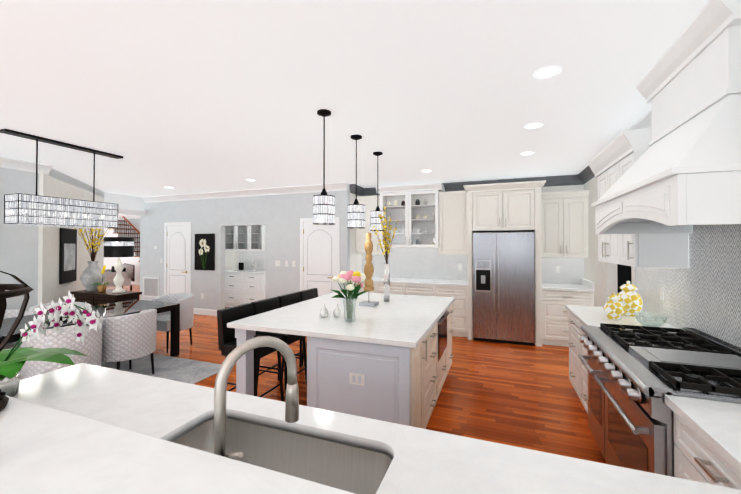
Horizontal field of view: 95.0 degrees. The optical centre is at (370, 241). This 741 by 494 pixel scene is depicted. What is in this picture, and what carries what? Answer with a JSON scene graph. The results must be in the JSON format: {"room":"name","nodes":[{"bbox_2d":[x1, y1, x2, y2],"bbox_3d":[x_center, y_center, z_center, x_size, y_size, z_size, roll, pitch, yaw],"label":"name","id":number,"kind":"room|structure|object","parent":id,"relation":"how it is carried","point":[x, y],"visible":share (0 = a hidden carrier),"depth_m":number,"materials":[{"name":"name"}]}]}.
{"room":"kitchen","nodes":[
{"label":"kitchen","id":0,"kind":"room"},
{"bbox_2d":[0,167,103,310],"bbox_3d":[-6.296,0.235,3.225,2.384,2.750,8.248,0,-1,21],"label":"wall","id":1,"kind":"structure","parent":0,"point":[29,255],"depth_m":4.92,"materials":[{"name":"white paint"}]},
{"bbox_2d":[59,228,76,283],"bbox_3d":[-5.086,0.238,5.722,0.035,0.900,0.600,0,-1,-24],"label":"picture","id":2,"kind":"object","parent":1,"relation":"attached to","point":[68,258],"visible":1,"depth_m":5.65,"materials":[{"name":"black paper"}]},
{"bbox_2d":[0,109,651,215],"bbox_3d":[-2.808,-0.916,2.491,9.670,0.465,9.080,0,-1,21],"label":"crown molding","id":3,"kind":"structure","parent":1,"relation":"attached to","point":[645,121],"depth_m":6.74,"materials":[{"name":"white wood"}]},
{"bbox_2d":[118,218,139,237],"bbox_3d":[-9.010,0.361,14.554,10.920,2.750,0.120,0,-1,21],"label":"wall","id":4,"kind":"structure","parent":0,"point":[135,223],"depth_m":15.01,"materials":[{"name":"white paint"}]},
{"bbox_2d":[225,251,234,270],"bbox_3d":[-4.001,0.295,8.634,0.120,2.750,1.350,0,-1,21],"label":"wall","id":5,"kind":"structure","parent":0,"point":[231,260],"depth_m":9.08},
{"bbox_2d":[235,251,238,269],"bbox_3d":[-2.659,0.299,8.944,2.410,2.750,0.120,0,-1,21],"label":"wall","id":6,"kind":"structure","parent":0,"point":[236,252],"depth_m":9.25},
{"bbox_2d":[239,251,264,269],"bbox_3d":[-2.973,0.506,8.989,1.250,0.504,0.008,0,-1,21],"label":"wall tile","id":7,"kind":"structure","parent":6,"relation":"attached to","point":[247,258],"depth_m":9.05,"materials":[{"name":"grey tile"}]},
{"bbox_2d":[140,183,349,309],"bbox_3d":[-3.059,0.282,7.492,5.650,2.750,0.120,0,-1,21],"label":"wall","id":8,"kind":"structure","parent":0,"point":[279,216],"depth_m":7.41,"materials":[{"name":"grey paint"}]},
{"bbox_2d":[143,277,158,296],"bbox_3d":[-5.348,1.116,8.273,0.530,0.480,0.016,0,-1,21],"label":"air vent","id":9,"kind":"object","parent":8,"relation":"in","point":[150,286],"visible":1,"depth_m":8.27,"materials":[{"name":"white metal"}]},
{"bbox_2d":[164,222,191,294],"bbox_3d":[-4.536,0.608,7.950,0.840,2.110,0.060,0,-1,21],"label":"door","id":10,"kind":"structure","parent":8,"relation":"attached to","point":[177,258],"depth_m":7.96,"materials":[{"name":"white wood"}]},
{"bbox_2d":[195,234,214,270],"bbox_3d":[-3.747,0.239,7.666,0.560,0.820,0.037,0,-1,21],"label":"framed picture","id":11,"kind":"object","parent":8,"relation":"attached to","point":[204,251],"visible":1,"depth_m":7.64,"materials":[{"name":"black fabric"}]},
{"bbox_2d":[194,308,216,315],"bbox_3d":[-6.921,1.578,6.426,20.170,0.135,13.580,0,-1,21],"label":"baseboard","id":12,"kind":"structure","parent":8,"relation":"attached to","point":[200,311],"depth_m":7.65,"materials":[{"name":"white wood"}]},
{"bbox_2d":[275,260,279,265],"bbox_3d":[-1.910,0.452,6.983,0.120,0.120,0.010,0,-1,21],"label":"switch plate","id":13,"kind":"object","parent":8,"relation":"attached to","point":[277,262],"depth_m":6.98,"materials":[{"name":"white plastic"}]},
{"bbox_2d":[300,217,339,296],"bbox_3d":[-1.006,0.593,6.614,0.870,2.110,0.060,0,-1,21],"label":"door","id":14,"kind":"structure","parent":8,"relation":"attached to","point":[319,257],"depth_m":6.63,"materials":[{"name":"white wood"}]},
{"bbox_2d":[0,0,707,218],"bbox_3d":[-6.034,-1.157,6.217,22.400,0.100,14.000,0,-1,21],"label":"ceiling","id":15,"kind":"structure","parent":0,"point":[189,96],"depth_m":2.53,"materials":[{"name":"white paint"}]},
{"bbox_2d":[0,129,122,228],"bbox_3d":[-3.533,-0.651,3.976,0.262,0.959,1.150,0,-1,21],"label":"dining chandelier","id":16,"kind":"object","parent":15,"relation":"hanging from","point":[19,209],"visible":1,"depth_m":3.80,"materials":[{"name":"clear glass"}]},
{"bbox_2d":[104,192,144,209],"bbox_3d":[-5.849,-0.922,7.973,0.220,0.330,0.980,0,-1,21],"label":"beam","id":17,"kind":"structure","parent":15,"relation":"attached to","point":[129,202],"depth_m":7.96,"materials":[{"name":"white paint"}]},
{"bbox_2d":[313,109,334,224],"bbox_3d":[-0.409,-0.645,2.992,0.196,0.993,0.198,0,-1,21],"label":"pendant light","id":18,"kind":"object","parent":15,"relation":"hanging from","point":[323,208],"visible":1,"depth_m":2.92,"materials":[{"name":"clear glass"}]},
{"bbox_2d":[347,135,364,228],"bbox_3d":[-0.154,-0.638,3.665,0.196,0.993,0.198,0,-1,21],"label":"pendant light","id":19,"kind":"object","parent":15,"relation":"hanging from","point":[355,214],"visible":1,"depth_m":3.59,"materials":[{"name":"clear glass"}]},
{"bbox_2d":[370,152,385,230],"bbox_3d":[0.094,-0.630,4.320,0.196,0.993,0.198,0,-1,21],"label":"pendant light","id":20,"kind":"object","parent":15,"relation":"hanging from","point":[375,221],"visible":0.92,"depth_m":4.25,"materials":[{"name":"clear glass"}]},
{"bbox_2d":[520,151,534,155],"bbox_3d":[2.006,-1.124,4.350,0.178,0.005,0.178,0,-1,-24],"label":"recessed light","id":21,"kind":"object","parent":15,"relation":"in","point":[523,153],"depth_m":4.35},
{"bbox_2d":[524,123,543,128],"bbox_3d":[1.605,-1.135,3.347,0.178,0.005,0.178,0,-1,12],"label":"recessed light","id":22,"kind":"object","parent":15,"relation":"in","point":[532,125],"depth_m":3.33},
{"bbox_2d":[533,66,561,78],"bbox_3d":[1.203,-1.147,2.312,0.178,0.005,0.178,0,-1,-24],"label":"recessed light","id":23,"kind":"object","parent":15,"relation":"in","point":[545,72],"depth_m":2.31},
{"bbox_2d":[106,284,605,463],"bbox_3d":[-6.034,1.693,6.185,22.400,0.100,14.000,0,-1,21],"label":"floor","id":24,"kind":"structure","parent":0,"point":[522,396],"depth_m":3.68,"materials":[{"name":"brown wood"}]},
{"bbox_2d":[70,289,141,305],"bbox_3d":[-4.397,1.237,5.640,1.150,0.800,0.410,0,-1,21],"label":"console table","id":25,"kind":"object","parent":24,"relation":"on","point":[92,298],"visible":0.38,"depth_m":5.48,"materials":[{"name":"brown wood"}]},
{"bbox_2d":[74,227,111,290],"bbox_3d":[-4.699,0.089,5.758,0.763,1.496,0.586,0,-1,21],"label":"vase","id":26,"kind":"object","parent":25,"relation":"on","point":[91,274],"visible":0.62,"depth_m":5.71,"materials":[{"name":"grey ceramic"}]},
{"bbox_2d":[90,265,109,291],"bbox_3d":[-4.435,0.615,5.610,0.287,0.441,0.287,0,-1,-27],"label":"orchid","id":27,"kind":"object","parent":25,"relation":"on","point":[101,288],"visible":1,"depth_m":5.58,"materials":[{"name":"plant"}]},
{"bbox_2d":[104,237,133,292],"bbox_3d":[-4.116,0.385,5.559,0.404,0.900,0.404,0,-1,21],"label":"light","id":28,"kind":"object","parent":25,"relation":"on","point":[118,247],"visible":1,"depth_m":5.47,"materials":[{"name":"white ceramic"}]},
{"bbox_2d":[103,263,134,290],"bbox_3d":[-9.204,1.270,12.211,0.880,0.880,1.940,1,-1,-44],"label":"sofa","id":29,"kind":"object","parent":24,"relation":"on","point":[128,272],"visible":0.44,"depth_m":11.70,"materials":[{"name":"beige fabric"}]},
{"bbox_2d":[20,354,220,383],"bbox_3d":[-3.469,1.608,3.568,2.550,0.011,2.720,0,-1,21],"label":"rug","id":30,"kind":"object","parent":24,"relation":"on","point":[189,371],"visible":0.12,"depth_m":4.34,"materials":[{"name":"grey carpet"}]},
{"bbox_2d":[3,309,34,348],"bbox_3d":[-4.256,1.210,3.860,0.576,0.787,0.611,0,-1,21],"label":"dining chair","id":31,"kind":"object","parent":30,"relation":"on","point":[10,313],"visible":0.21,"depth_m":4.07,"materials":[{"name":"grey fabric"}]},
{"bbox_2d":[29,302,91,313],"bbox_3d":[-4.040,1.217,4.431,0.576,0.787,0.611,0,-1,21],"label":"dining chair","id":32,"kind":"object","parent":30,"relation":"on","point":[79,304],"visible":0.12,"depth_m":4.51,"materials":[{"name":"white fabric"}]},
{"bbox_2d":[20,321,102,379],"bbox_3d":[-3.072,1.205,3.412,0.576,0.787,0.611,0,-1,21],"label":"dining chair","id":33,"kind":"object","parent":30,"relation":"on","point":[90,347],"visible":0.4,"depth_m":3.21,"materials":[{"name":"white fabric"}]},
{"bbox_2d":[0,299,179,356],"bbox_3d":[-3.540,1.237,3.963,0.950,0.734,2.210,0,-1,21],"label":"dining table","id":34,"kind":"object","parent":30,"relation":"on","point":[127,307],"visible":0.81,"depth_m":4.50,"materials":[{"name":"black wood"}]},
{"bbox_2d":[99,309,156,373],"bbox_3d":[-2.856,1.212,3.983,0.576,0.787,0.611,0,-1,21],"label":"dining chair","id":35,"kind":"object","parent":30,"relation":"on","point":[129,337],"visible":0.85,"depth_m":3.77,"materials":[{"name":"grey fabric"}]},
{"bbox_2d":[104,220,139,284],"bbox_3d":[-9.486,0.402,14.114,3.660,2.660,1.020,0,-1,21],"label":"staircase","id":36,"kind":"structure","parent":24,"relation":"on","point":[109,262],"depth_m":14.06,"materials":[{"name":"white wood"}]},
{"bbox_2d":[115,216,139,255],"bbox_3d":[-9.577,-0.123,13.684,3.792,3.698,0.090,0,-1,21],"label":"stair railing","id":37,"kind":"object","parent":36,"relation":"attached to","point":[138,231],"visible":0.23,"depth_m":13.72,"materials":[{"name":"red wood"}]},
{"bbox_2d":[152,293,193,352],"bbox_3d":[-3.056,1.226,5.243,0.611,0.787,0.576,0,-1,21],"label":"dining chair","id":38,"kind":"object","parent":24,"relation":"on","point":[185,301],"visible":0.5,"depth_m":5.17,"materials":[{"name":"grey fabric"}]},
{"bbox_2d":[0,395,354,493],"bbox_3d":[-0.391,1.045,0.525,3.766,1.070,0.555,0,-1,21],"label":"peninsula bar","id":39,"kind":"object","parent":24,"relation":"on","point":[45,450],"visible":1,"depth_m":0.78,"materials":[{"name":"stone"}]},
{"bbox_2d":[0,271,33,410],"bbox_3d":[-1.255,0.176,0.972,0.416,0.675,0.416,0,-1,21],"label":"candleholder","id":40,"kind":"object","parent":39,"relation":"on","point":[22,288],"visible":1,"depth_m":1.08,"materials":[{"name":"brown metal"}]},
{"bbox_2d":[225,225,265,306],"bbox_3d":[-3.087,0.471,8.688,1.250,2.400,0.642,0,-1,21],"label":"pantry cabinets","id":41,"kind":"object","parent":24,"relation":"on","point":[243,287],"visible":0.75,"depth_m":8.48,"materials":[{"name":"wood"}]},
{"bbox_2d":[231,230,256,270],"bbox_3d":[-3.083,0.229,8.701,1.020,1.054,0.275,0,-1,21],"label":"decor","id":42,"kind":"object","parent":41,"relation":"in","point":[241,265],"visible":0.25,"depth_m":8.73,"materials":[{"name":"silver metal"}]},
{"bbox_2d":[217,303,283,401],"bbox_3d":[-1.146,1.125,3.272,0.457,0.968,0.426,0,-1,21],"label":"stool","id":43,"kind":"object","parent":24,"relation":"on","point":[227,341],"visible":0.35,"depth_m":3.19,"materials":[{"name":"black leather"}]},
{"bbox_2d":[251,297,306,400],"bbox_3d":[-0.983,1.129,3.702,0.457,0.968,0.426,0,-1,21],"label":"stool","id":44,"kind":"object","parent":24,"relation":"on","point":[264,305],"visible":0.54,"depth_m":3.62,"materials":[{"name":"black wood"}]},
{"bbox_2d":[277,292,306,378],"bbox_3d":[-0.821,1.134,4.133,0.457,0.968,0.426,0,-1,21],"label":"stool","id":45,"kind":"object","parent":24,"relation":"on","point":[289,299],"visible":0.21,"depth_m":4.17,"materials":[{"name":"black leather"}]},
{"bbox_2d":[298,288,317,365],"bbox_3d":[-0.665,1.139,4.544,0.457,0.968,0.426,0,-1,21],"label":"stool","id":46,"kind":"object","parent":24,"relation":"on","point":[308,294],"visible":0.12,"depth_m":4.54,"materials":[{"name":"black leather"}]},
{"bbox_2d":[227,303,453,428],"bbox_3d":[-0.054,1.176,3.565,1.604,0.876,2.098,0,-1,21],"label":"kitchen island","id":47,"kind":"object","parent":24,"relation":"on","point":[390,360],"depth_m":2.52,"materials":[{"name":"wood"}]},
{"bbox_2d":[227,291,454,346],"bbox_3d":[-0.078,0.719,3.583,1.630,0.038,2.130,0,-1,21],"label":"island countertop","id":48,"kind":"structure","parent":47,"relation":"on","point":[401,321],"depth_m":2.97,"materials":[{"name":"white stone"}]},
{"bbox_2d":[320,304,328,316],"bbox_3d":[-0.423,0.631,3.111,0.081,0.125,0.081,0,-1,6],"label":"pear","id":49,"kind":"object","parent":48,"relation":"on","point":[324,311],"depth_m":3.09,"materials":[{"name":"white ceramic"}]},
{"bbox_2d":[333,304,340,316],"bbox_3d":[-0.308,0.637,3.131,0.073,0.113,0.073,0,-1,6],"label":"pear","id":50,"kind":"object","parent":48,"relation":"on","point":[337,312],"depth_m":3.11,"materials":[{"name":"white ceramic"}]},
{"bbox_2d":[331,270,366,321],"bbox_3d":[-0.185,0.469,2.971,0.355,0.446,0.298,0,-1,21],"label":"vase","id":51,"kind":"object","parent":48,"relation":"on","point":[357,278],"visible":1,"depth_m":2.92,"materials":[{"name":"clear glass"}]},
{"bbox_2d":[359,232,378,306],"bbox_3d":[-0.018,0.300,3.731,0.180,0.800,0.140,0,-1,21],"label":"sculpture","id":52,"kind":"object","parent":48,"relation":"on","point":[368,271],"visible":0.98,"depth_m":3.69,"materials":[{"name":"metal"}]},
{"bbox_2d":[372,207,397,301],"bbox_3d":[0.170,0.144,4.053,0.283,1.120,0.302,0,-1,21],"label":"vase","id":53,"kind":"object","parent":48,"relation":"on","point":[386,282],"visible":1,"depth_m":3.98,"materials":[{"name":"yellow plant"}]},
{"bbox_2d":[352,282,375,292],"bbox_3d":[-0.040,1.212,6.696,0.547,0.874,0.630,0,-1,21],"label":"base cabinet","id":54,"kind":"object","parent":24,"relation":"on","point":[362,288],"depth_m":6.38,"materials":[{"name":"white wood"}]},
{"bbox_2d":[12,363,740,493],"bbox_3d":[-0.086,1.128,0.985,3.510,0.914,0.660,0,-1,21],"label":"countertop","id":55,"kind":"structure","parent":24,"relation":"on","point":[352,453],"depth_m":1.21,"materials":[{"name":"white stone"}]},
{"bbox_2d":[0,291,102,396],"bbox_3d":[-1.532,0.447,1.540,0.592,0.458,0.340,0,-1,21],"label":"orchid","id":56,"kind":"object","parent":55,"relation":"on","point":[13,360],"visible":1,"depth_m":1.53,"materials":[{"name":"white plant"}]},
{"bbox_2d":[214,336,298,458],"bbox_3d":[-0.325,0.470,0.956,0.149,0.399,0.247,0,-1,21],"label":"faucet","id":57,"kind":"object","parent":55,"relation":"on","point":[238,352],"visible":0.88,"depth_m":0.92,"materials":[{"name":"silver metal"}]},
{"bbox_2d":[376,285,403,294],"bbox_3d":[0.472,1.209,6.502,0.548,0.874,0.630,0,-1,21],"label":"base cabinet","id":58,"kind":"object","parent":24,"relation":"on","point":[394,289],"depth_m":6.19,"materials":[{"name":"white wood"}]},
{"bbox_2d":[404,285,435,295],"bbox_3d":[0.984,1.207,6.308,0.548,0.874,0.630,0,-1,21],"label":"base cabinet","id":59,"kind":"object","parent":24,"relation":"on","point":[421,290],"depth_m":6.02,"materials":[{"name":"white wood"}]},
{"bbox_2d":[436,285,467,336],"bbox_3d":[1.496,1.205,6.115,0.547,0.874,0.630,0,-1,21],"label":"base cabinet","id":60,"kind":"object","parent":24,"relation":"on","point":[457,290],"depth_m":5.79,"materials":[{"name":"white wood"}]},
{"bbox_2d":[364,277,467,284],"bbox_3d":[0.723,0.750,6.397,2.190,0.038,0.660,0,-1,21],"label":"countertop","id":61,"kind":"structure","parent":60,"relation":"on","point":[376,280],"depth_m":6.17,"materials":[{"name":"white stone"}]},
{"bbox_2d":[473,232,534,345],"bbox_3d":[2.240,0.748,5.753,0.920,1.780,0.770,0,-1,21],"label":"fridge","id":62,"kind":"object","parent":24,"relation":"on","point":[503,287],"visible":1,"depth_m":5.42,"materials":[{"name":"metal"}]},
{"bbox_2d":[463,180,545,346],"bbox_3d":[2.253,0.353,5.772,1.233,2.570,0.755,0,-1,21],"label":"surround","id":63,"kind":"object","parent":24,"relation":"on","point":[506,207],"visible":0.92,"depth_m":5.47,"materials":[{"name":"white wood"}]},
{"bbox_2d":[542,279,594,346],"bbox_3d":[3.120,1.128,5.481,0.706,1.014,0.669,0,-1,21],"label":"base cabinet","id":64,"kind":"object","parent":24,"relation":"on","point":[556,298],"visible":0.6,"depth_m":5.26,"materials":[{"name":"white wood"}]},
{"bbox_2d":[565,305,678,413],"bbox_3d":[2.247,1.151,3.108,0.649,0.914,1.145,0,-1,21],"label":"base cabinet","id":65,"kind":"object","parent":24,"relation":"on","point":[579,316],"visible":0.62,"depth_m":3.22,"materials":[{"name":"white wood"}]},
{"bbox_2d":[603,291,629,319],"bbox_3d":[2.183,0.576,3.045,0.158,0.234,0.156,0,-1,21],"label":"ginger jar","id":66,"kind":"object","parent":65,"relation":"on","point":[627,300],"depth_m":3.02,"materials":[{"name":"yellow ceramic"}]},
{"bbox_2d":[620,281,642,315],"bbox_3d":[2.436,0.532,3.206,0.220,0.325,0.217,0,-1,21],"label":"ginger jar","id":67,"kind":"object","parent":65,"relation":"on","point":[635,300],"depth_m":3.13,"materials":[{"name":"yellow ceramic"}]},
{"bbox_2d":[634,312,667,326],"bbox_3d":[2.259,0.639,2.737,0.220,0.100,0.217,0,-1,21],"label":"glass bowl","id":68,"kind":"object","parent":65,"relation":"on","point":[645,322],"visible":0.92,"depth_m":2.71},
{"bbox_2d":[578,323,740,476],"bbox_3d":[1.774,1.108,1.996,0.741,0.977,1.260,0,-1,21],"label":"range","id":69,"kind":"object","parent":24,"relation":"on","point":[634,375],"visible":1,"depth_m":1.84,"materials":[{"name":"metal"}]},
{"bbox_2d":[664,394,740,474],"bbox_3d":[1.482,1.129,1.086,0.649,0.914,0.639,0,-1,21],"label":"base cabinet","id":70,"kind":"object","parent":24,"relation":"on","point":[707,433],"depth_m":1.30,"materials":[{"name":"white wood"}]},
{"bbox_2d":[350,185,583,284],"bbox_3d":[1.611,0.268,6.173,4.260,2.750,0.720,0,-1,21],"label":"wall","id":71,"kind":"structure","parent":0,"point":[355,262],"depth_m":6.62,"materials":[{"name":"white paint"}]},
{"bbox_2d":[350,184,364,194],"bbox_3d":[-0.268,-1.033,6.765,0.097,0.135,0.510,0,-1,21],"label":"wall","id":72,"kind":"structure","parent":71,"relation":"attached to","point":[360,190],"depth_m":6.78,"materials":[{"name":"grey paint"}]},
{"bbox_2d":[356,195,387,253],"bbox_3d":[0.024,-0.325,6.829,0.585,1.150,0.370,0,-1,21],"label":"upper cabinet","id":73,"kind":"object","parent":71,"relation":"attached to","point":[370,202],"depth_m":6.71,"materials":[{"name":"white wood"}]},
{"bbox_2d":[387,198,434,243],"bbox_3d":[0.776,-0.359,6.560,0.968,0.914,0.094,0,-1,21],"label":"decor","id":74,"kind":"object","parent":73,"relation":"in","point":[416,217],"depth_m":6.49,"materials":[{"name":"grey ceramic"}]},
{"bbox_2d":[436,191,467,254],"bbox_3d":[1.522,-0.331,6.262,0.591,1.150,0.370,0,-1,21],"label":"upper cabinet","id":75,"kind":"object","parent":71,"relation":"attached to","point":[448,210],"depth_m":6.13,"materials":[{"name":"white wood"}]},
{"bbox_2d":[365,174,577,194],"bbox_3d":[1.679,-1.038,6.366,4.020,0.135,0.097,0,-1,21],"label":"crown molding","id":76,"kind":"structure","parent":71,"relation":"attached to","point":[563,179],"depth_m":6.02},
{"bbox_2d":[350,175,594,195],"bbox_3d":[1.268,-1.037,5.280,4.019,0.159,2.420,0,-1,21],"label":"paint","id":77,"kind":"object","parent":71,"relation":"attached to","point":[543,186],"visible":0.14,"depth_m":5.84,"materials":[{"name":"grey paint"}]},
{"bbox_2d":[362,247,583,283],"bbox_3d":[1.696,0.407,6.392,4.016,0.644,0.008,0,-1,21],"label":"wall tile","id":78,"kind":"structure","parent":71,"relation":"attached to","point":[418,263],"depth_m":6.54,"materials":[{"name":"white tile"}]},
{"bbox_2d":[541,190,588,257],"bbox_3d":[3.170,-0.268,5.627,0.705,1.070,0.390,0,-1,21],"label":"upper cabinet","id":79,"kind":"object","parent":71,"relation":"attached to","point":[564,224],"visible":0.88,"depth_m":5.49,"materials":[{"name":"white wood"}]},
{"bbox_2d":[584,177,678,328],"bbox_3d":[1.898,0.211,1.082,0.120,2.750,10.040,0,-1,21],"label":"wall","id":80,"kind":"structure","parent":0,"point":[607,279],"depth_m":4.86,"materials":[{"name":"white paint"}]},
{"bbox_2d":[578,165,593,182],"bbox_3d":[3.084,-1.058,4.535,0.097,0.135,2.310,0,-1,21],"label":"wall","id":81,"kind":"structure","parent":80,"relation":"attached to","point":[585,174],"depth_m":5.35,"materials":[{"name":"grey paint"}]},
{"bbox_2d":[588,128,688,267],"bbox_3d":[2.381,-0.331,3.127,0.400,1.080,1.125,0,-1,21],"label":"upper cabinet","id":82,"kind":"object","parent":80,"relation":"attached to","point":[611,163],"visible":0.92,"depth_m":2.69,"materials":[{"name":"white wood"}]},
{"bbox_2d":[591,0,740,233],"bbox_3d":[1.831,-0.608,1.994,0.625,1.088,1.364,0,-1,21],"label":"range hood","id":83,"kind":"object","parent":80,"relation":"attached to","point":[681,174],"visible":1,"depth_m":1.68,"materials":[{"name":"wood"}]},
{"bbox_2d":[635,224,740,347],"bbox_3d":[2.116,0.161,1.840,0.008,1.034,3.650,0,-1,21],"label":"wall tile","id":84,"kind":"structure","parent":80,"relation":"attached to","point":[702,292],"depth_m":2.34,"materials":[{"name":"grey tile"}]},
{"bbox_2d":[659,286,663,299],"bbox_3d":[2.531,0.449,2.952,0.005,0.115,0.070,0,-1,21],"label":"electrical outlet plate","id":85,"kind":"object","parent":84,"relation":"attached to","point":[661,288],"depth_m":2.95,"materials":[{"name":"white plastic"}]}
]}

